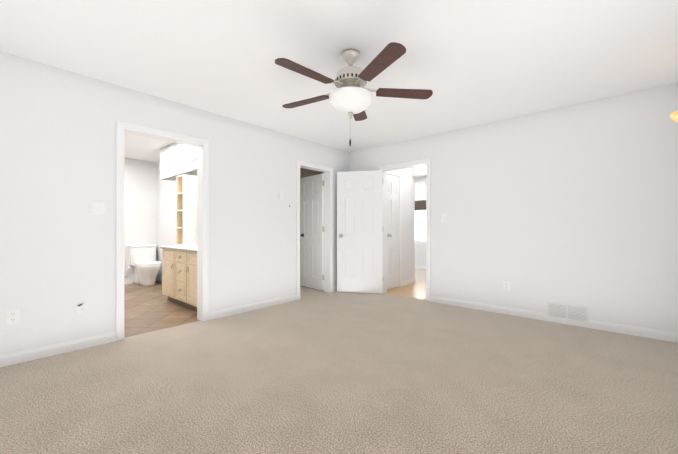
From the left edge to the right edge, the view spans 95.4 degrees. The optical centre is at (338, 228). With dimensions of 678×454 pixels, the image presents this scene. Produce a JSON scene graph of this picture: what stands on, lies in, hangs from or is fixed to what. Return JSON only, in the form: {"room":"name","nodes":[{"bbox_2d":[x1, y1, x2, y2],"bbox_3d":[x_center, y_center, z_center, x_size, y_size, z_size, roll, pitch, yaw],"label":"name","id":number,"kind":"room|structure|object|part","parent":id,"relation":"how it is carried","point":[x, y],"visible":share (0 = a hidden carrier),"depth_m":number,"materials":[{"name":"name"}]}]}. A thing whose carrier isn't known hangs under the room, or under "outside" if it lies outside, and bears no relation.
{"room":"empty bedroom","nodes":[
{"label":"empty bedroom","id":0,"kind":"room"},
{"bbox_2d":[124,158,155,279],"bbox_3d":[-4.697,-0.149,5.402,0.120,2.440,2.900,0,0,42],"label":"wall","id":1,"kind":"structure","parent":0,"point":[139,202],"depth_m":6.12,"materials":[{"name":"paint"}]},
{"bbox_2d":[124,279,133,283],"bbox_3d":[-4.687,1.027,5.312,0.013,0.088,2.780,0,0,42],"label":"baseboard","id":2,"kind":"structure","parent":1,"relation":"attached to","point":[128,281],"depth_m":5.99,"materials":[{"name":"paint"}]},
{"bbox_2d":[124,281,199,337],"bbox_3d":[-3.463,1.100,4.184,3.580,0.060,2.960,0,0,42],"label":"floor","id":3,"kind":"structure","parent":0,"point":[147,309],"depth_m":3.98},
{"bbox_2d":[125,245,160,285],"bbox_3d":[-3.688,0.696,5.876,0.742,0.747,0.500,0,0,42],"label":"toilet","id":4,"kind":"object","parent":3,"relation":"on","point":[144,263],"visible":1,"depth_m":5.86,"materials":[{"name":"ceramic"}]},
{"bbox_2d":[160,247,196,310],"bbox_3d":[-1.962,0.683,4.352,1.362,0.775,0.594,0,0,42],"label":"bathroom vanity","id":5,"kind":"object","parent":3,"relation":"on","point":[179,268],"depth_m":4.16,"materials":[{"name":"brown wood"}]},
{"bbox_2d":[172,243,196,250],"bbox_3d":[-1.963,0.272,4.359,1.372,0.047,0.585,0,0,42],"label":"countertop","id":6,"kind":"structure","parent":5,"relation":"on","point":[183,246],"depth_m":4.21,"materials":[{"name":"white stone"}]},
{"bbox_2d":[0,51,349,354],"bbox_3d":[-1.489,-0.151,3.743,0.120,2.440,4.920,0,0,42],"label":"wall","id":7,"kind":"structure","parent":0,"point":[57,177],"depth_m":2.80,"materials":[{"name":"paint"}]},
{"bbox_2d":[6,309,19,325],"bbox_3d":[-2.570,0.698,2.428,0.008,0.117,0.075,0,0,42],"label":"electrical outlet","id":8,"kind":"object","parent":7,"relation":"attached to","point":[12,317],"visible":1,"depth_m":2.43,"materials":[{"name":"white plastic"}]},
{"bbox_2d":[0,332,115,366],"bbox_3d":[-2.547,1.024,2.450,0.013,0.088,1.285,0,0,42],"label":"baseboard","id":9,"kind":"structure","parent":7,"relation":"attached to","point":[36,353],"depth_m":2.61,"materials":[{"name":"paint"}]},
{"bbox_2d":[75,303,89,314],"bbox_3d":[-2.286,0.718,2.745,0.012,0.102,0.102,0,0,42],"label":"outlet plate","id":10,"kind":"object","parent":7,"relation":"attached to","point":[81,309],"visible":1,"depth_m":2.74,"materials":[{"name":"white plastic"}]},
{"bbox_2d":[116,121,208,340],"bbox_3d":[-1.874,0.021,3.309,0.164,2.096,0.892,0,0,42],"label":"door frame","id":11,"kind":"structure","parent":7,"relation":"attached to","point":[201,145],"depth_m":3.38,"materials":[{"name":"paint"}]},
{"bbox_2d":[209,294,296,319],"bbox_3d":[-1.081,1.026,4.101,0.013,0.088,1.350,0,0,42],"label":"baseboard","id":12,"kind":"structure","parent":7,"relation":"attached to","point":[249,307],"depth_m":4.01,"materials":[{"name":"paint"}]},
{"bbox_2d":[278,191,282,199],"bbox_3d":[-0.826,-0.470,4.384,0.020,0.120,0.085,0,0,42],"label":"light switch","id":13,"kind":"object","parent":7,"relation":"attached to","point":[280,195],"visible":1,"depth_m":4.37,"materials":[{"name":"white plastic"}]},
{"bbox_2d":[300,173,323,290],"bbox_3d":[-0.478,0.059,5.466,0.171,1.985,0.660,0,0,-40],"label":"closet door","id":14,"kind":"structure","parent":7,"relation":"in","point":[312,232],"depth_m":5.43,"materials":[{"name":"paint"}]},
{"bbox_2d":[296,160,332,299],"bbox_3d":[-0.421,0.023,4.944,0.164,2.096,0.787,0,0,42],"label":"door frame","id":15,"kind":"structure","parent":7,"relation":"attached to","point":[328,229],"depth_m":5.15,"materials":[{"name":"paint"}]},
{"bbox_2d":[156,161,196,277],"bbox_3d":[-2.465,-0.149,5.279,3.380,2.440,0.120,0,0,42],"label":"wall","id":16,"kind":"structure","parent":0,"point":[166,208],"depth_m":6.02,"materials":[{"name":"paint"}]},
{"bbox_2d":[300,168,323,279],"bbox_3d":[-1.196,-0.149,5.502,1.780,2.440,1.900,0,0,42],"label":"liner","id":17,"kind":"object","parent":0,"point":[304,172],"depth_m":6.38,"materials":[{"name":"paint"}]},
{"bbox_2d":[0,280,677,453],"bbox_3d":[-0.216,1.099,3.480,6.170,0.060,6.220,0,0,42],"label":"floor carpet","id":18,"kind":"object","parent":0,"point":[313,371],"visible":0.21,"depth_m":2.07,"materials":[{"name":"beige carpet"}]},
{"bbox_2d":[0,0,677,177],"bbox_3d":[-0.110,-1.409,4.807,7.770,0.080,8.340,0,0,42],"label":"ceiling","id":19,"kind":"structure","parent":0,"point":[469,63],"depth_m":2.40,"materials":[{"name":"paint"}]},
{"bbox_2d":[275,42,432,145],"bbox_3d":[0.052,-1.019,2.405,1.267,0.704,1.248,0,0,42],"label":"ceiling fan","id":20,"kind":"object","parent":19,"relation":"hanging from","point":[351,96],"visible":1,"depth_m":2.32,"materials":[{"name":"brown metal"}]},
{"bbox_3d":[-0.244,-1.089,2.594,0.572,0.042,0.194,0,0,42],"label":"blade","id":21,"kind":"part","parent":20,"relation":"part of","materials":[{"name":"brown wood"}]},
{"bbox_3d":[-0.193,-1.090,2.175,0.154,0.042,0.579,0,0,42],"label":"blade","id":22,"kind":"part","parent":20,"relation":"part of","materials":[{"name":"brown wood"}]},
{"bbox_3d":[0.091,-1.019,2.420,0.340,0.704,0.340,0,0,42],"label":"motor","id":23,"kind":"part","parent":20,"relation":"part of","materials":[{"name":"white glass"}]},
{"bbox_3d":[0.159,-1.089,2.797,0.339,0.042,0.520,0,0,42],"label":"blade","id":24,"kind":"part","parent":20,"relation":"part of","materials":[{"name":"brown wood"}]},
{"bbox_3d":[0.237,-1.090,2.068,0.543,0.042,0.291,0,0,42],"label":"blade","id":25,"kind":"part","parent":20,"relation":"part of","materials":[{"name":"brown wood"}]},
{"bbox_3d":[0.473,-1.090,2.461,0.424,0.042,0.461,0,0,42],"label":"blade","id":26,"kind":"part","parent":20,"relation":"part of","materials":[{"name":"brown wood"}]},
{"bbox_2d":[394,168,414,280],"bbox_3d":[1.065,-0.148,5.714,0.120,2.440,1.180,0,0,42],"label":"wall","id":27,"kind":"structure","parent":0,"point":[408,225],"depth_m":5.93,"materials":[{"name":"paint"}]},
{"bbox_2d":[387,174,398,288],"bbox_3d":[0.948,0.056,5.524,0.171,2.015,0.436,0,0,42],"label":"closet door","id":28,"kind":"structure","parent":27,"relation":"in","point":[392,231],"depth_m":5.51,"materials":[{"name":"paint"}]},
{"bbox_2d":[387,171,401,286],"bbox_3d":[0.923,0.023,5.539,0.144,2.096,0.562,0,0,42],"label":"door frame","id":29,"kind":"structure","parent":27,"relation":"attached to","point":[397,174],"depth_m":5.67,"materials":[{"name":"paint"}]},
{"bbox_2d":[402,278,414,285],"bbox_3d":[1.329,1.028,5.910,0.013,0.088,0.535,0,0,42],"label":"baseboard","id":30,"kind":"structure","parent":27,"relation":"attached to","point":[407,282],"depth_m":5.90,"materials":[{"name":"paint"}]},
{"bbox_2d":[387,281,425,299],"bbox_3d":[1.566,1.101,5.328,1.380,0.060,1.390,0,0,42],"label":"floor","id":31,"kind":"structure","parent":0,"point":[416,289],"depth_m":5.33,"materials":[{"name":"brown wood"}]},
{"bbox_2d":[412,166,425,176],"bbox_3d":[1.901,-1.198,5.708,1.140,0.340,0.120,0,0,42],"label":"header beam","id":32,"kind":"structure","parent":0,"point":[418,171],"depth_m":5.95,"materials":[{"name":"paint"}]},
{"bbox_2d":[415,269,425,282],"bbox_3d":[1.575,1.103,7.386,4.100,0.060,2.240,0,0,42],"label":"floor","id":33,"kind":"structure","parent":0,"point":[420,275],"depth_m":7.05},
{"bbox_2d":[415,177,425,265],"bbox_3d":[2.279,-0.146,8.180,3.860,2.440,0.120,0,0,42],"label":"wall","id":34,"kind":"structure","parent":0,"point":[420,194],"depth_m":8.20,"materials":[{"name":"paint"}]},
{"bbox_2d":[415,200,425,243],"bbox_3d":[2.059,-0.166,8.309,0.800,1.160,0.120,0,0,42],"label":"window","id":35,"kind":"structure","parent":34,"relation":"in","point":[420,221],"depth_m":8.22,"materials":[{"name":"glass"}]},
{"bbox_2d":[415,265,425,269],"bbox_3d":[2.235,1.030,8.129,3.860,0.088,0.013,0,0,42],"label":"baseboard","id":36,"kind":"structure","parent":34,"relation":"attached to","point":[416,266],"depth_m":8.18,"materials":[{"name":"paint"}]},
{"bbox_2d":[350,82,677,332],"bbox_3d":[1.026,-0.149,4.879,6.170,2.440,0.120,0,0,42],"label":"wall","id":37,"kind":"structure","parent":0,"point":[575,204],"depth_m":3.47,"materials":[{"name":"paint"}]},
{"bbox_2d":[337,170,382,293],"bbox_3d":[0.347,0.055,5.118,0.772,2.015,0.171,0,0,12],"label":"entry door","id":38,"kind":"structure","parent":37,"relation":"in","point":[359,231],"depth_m":5.10,"materials":[{"name":"paint"}]},
{"bbox_2d":[379,159,430,301],"bbox_3d":[1.048,0.023,4.859,0.902,2.096,0.164,0,0,42],"label":"door frame","id":39,"kind":"structure","parent":37,"relation":"attached to","point":[412,164],"depth_m":4.61,"materials":[{"name":"paint"}]},
{"bbox_2d":[504,281,509,290],"bbox_3d":[2.094,0.720,3.844,0.075,0.117,0.008,0,0,42],"label":"electrical outlet","id":40,"kind":"object","parent":37,"relation":"attached to","point":[506,286],"visible":1,"depth_m":3.84,"materials":[{"name":"white plastic"}]},
{"bbox_2d":[430,296,677,342],"bbox_3d":[2.259,1.025,3.694,2.455,0.088,0.013,0,0,42],"label":"baseboard","id":41,"kind":"structure","parent":37,"relation":"attached to","point":[611,327],"depth_m":3.43,"materials":[{"name":"paint"}]},
{"bbox_2d":[546,300,588,321],"bbox_3d":[2.544,0.947,3.440,0.385,0.236,0.014,0,0,42],"label":"air vent","id":42,"kind":"object","parent":37,"relation":"in","point":[568,310],"visible":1,"depth_m":3.44,"materials":[{"name":"metal"}]},
{"bbox_3d":[1.614,-0.154,0.986,0.120,2.440,4.920,0,0,42],"label":"wall","id":43,"kind":"structure","parent":0,"visible":0},
{"bbox_2d":[670,111,677,121],"bbox_3d":[2.666,-0.829,2.380,0.154,0.135,0.308,0,0,42],"label":"sconce","id":44,"kind":"object","parent":43,"relation":"attached to","point":[674,116],"visible":1,"depth_m":2.39,"materials":[{"name":"yellow"}]}
]}

